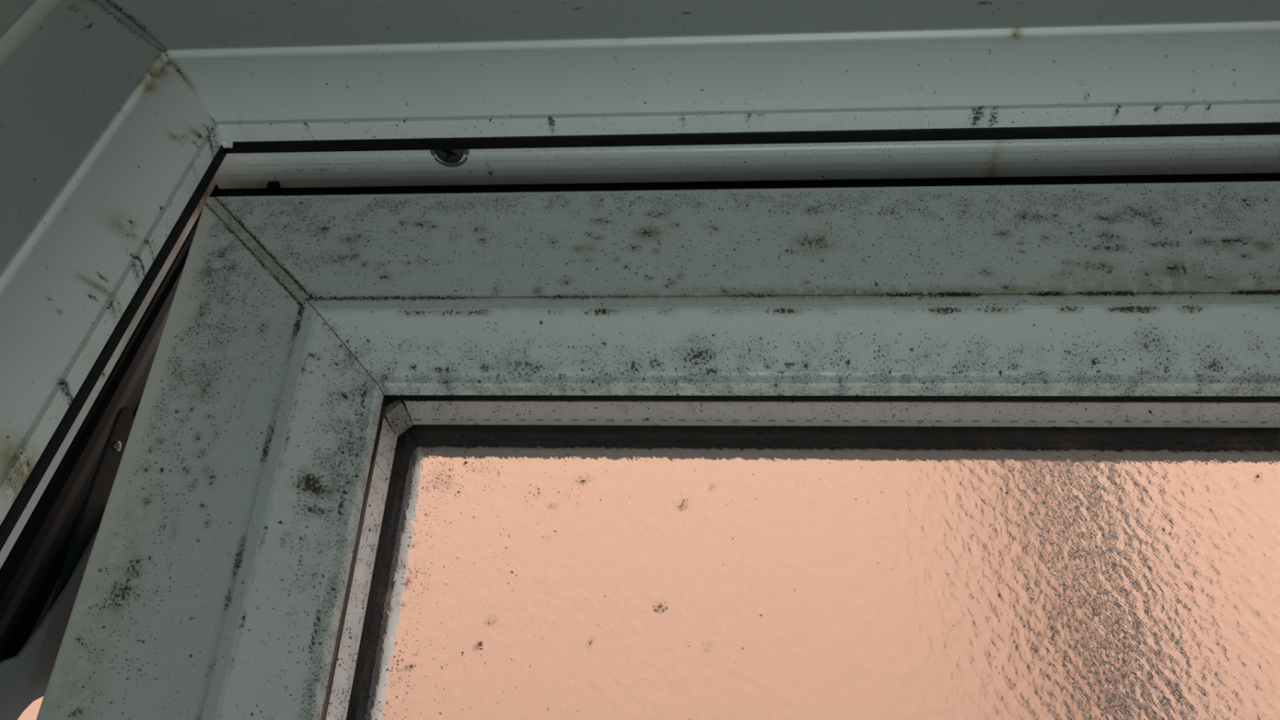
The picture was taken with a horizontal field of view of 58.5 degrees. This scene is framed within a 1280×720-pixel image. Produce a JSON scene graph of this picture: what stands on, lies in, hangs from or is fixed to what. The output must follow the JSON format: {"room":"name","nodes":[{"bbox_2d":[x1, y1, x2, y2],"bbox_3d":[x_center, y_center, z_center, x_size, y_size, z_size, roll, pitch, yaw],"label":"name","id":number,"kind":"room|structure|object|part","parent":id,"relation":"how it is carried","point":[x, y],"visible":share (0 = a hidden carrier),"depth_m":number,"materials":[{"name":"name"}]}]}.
{"room":"bathroom","nodes":[
{"label":"bathroom","id":0,"kind":"room"},
{"bbox_2d":[0,0,35,38],"bbox_3d":[0.209,0.412,0.061,2.370,2.570,0.285,0,-46,5],"label":"wall","id":1,"kind":"structure","parent":0,"point":[11,11],"depth_m":0.74,"materials":[{"name":"paint"}]},
{"bbox_2d":[0,0,65,72],"bbox_3d":[0.272,0.078,0.380,1.413,1.013,0.009,0,-46,5],"label":"trim","id":2,"kind":"structure","parent":1,"relation":"attached to","point":[29,23],"depth_m":0.75,"materials":[{"name":"plastic"}]},
{"bbox_2d":[0,0,1279,719],"bbox_3d":[0.281,0.190,0.487,1.412,1.012,0.303,0,-46,5],"label":"window","id":3,"kind":"structure","parent":1,"relation":"in","point":[971,452],"depth_m":0.63,"materials":[{"name":"plastic"}]},
{"bbox_2d":[0,306,171,719],"bbox_3d":[-0.307,0.153,0.572,0.023,0.513,0.078,0,-46,5],"label":"stay","id":4,"kind":"object","parent":3,"relation":"attached to","point":[24,677],"visible":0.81,"depth_m":0.59,"materials":[{"name":"metal"}]},
{"bbox_3d":[-0.295,0.139,0.587,0.002,0.147,0.076,0,-46,5],"label":"plate","id":5,"kind":"part","parent":4,"relation":"part of","materials":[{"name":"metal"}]},
{"bbox_3d":[-0.296,0.086,0.617,0.002,0.136,0.044,0,-46,5],"label":"arm","id":6,"kind":"part","parent":4,"relation":"part of","materials":[{"name":"metal"}]},
{"bbox_2d":[430,149,469,167],"bbox_3d":[-0.126,-0.139,0.756,0.026,0.001,0.026,4,-46,2],"label":"screw","id":7,"kind":"object","parent":3,"relation":"on","point":[439,157],"depth_m":0.76,"materials":[{"name":"metal"}]},
{"bbox_3d":[0.277,0.136,0.436,1.412,1.012,0.154,0,-46,5],"label":"window frame","id":8,"kind":"part","parent":3,"relation":"part of","materials":[{"name":"white plastic"}]},
{"bbox_3d":[0.299,-0.030,0.663,1.136,0.128,0.078,0,-33,5],"label":"rail","id":9,"kind":"part","parent":3,"relation":"part of","materials":[{"name":"plastic"}]},
{"bbox_3d":[0.283,0.220,0.504,0.898,0.477,0.004,0,-33,5],"label":"pane","id":10,"kind":"part","parent":3,"relation":"part of","materials":[{"name":"glass"}]},
{"label":"outside","id":11,"kind":"structure","parent":0,"visible":0},
{"bbox_3d":[1.185,2.838,0.447,15.000,0.119,3.827,0,-46,5],"label":"ground","id":12,"kind":"structure","parent":11,"visible":0},
{"bbox_2d":[17,696,44,719],"bbox_3d":[-0.801,1.331,3.009,9.600,5.400,0.300,0,-46,5],"label":"sky","id":13,"kind":"structure","parent":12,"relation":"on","point":[31,713],"depth_m":3.23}
]}

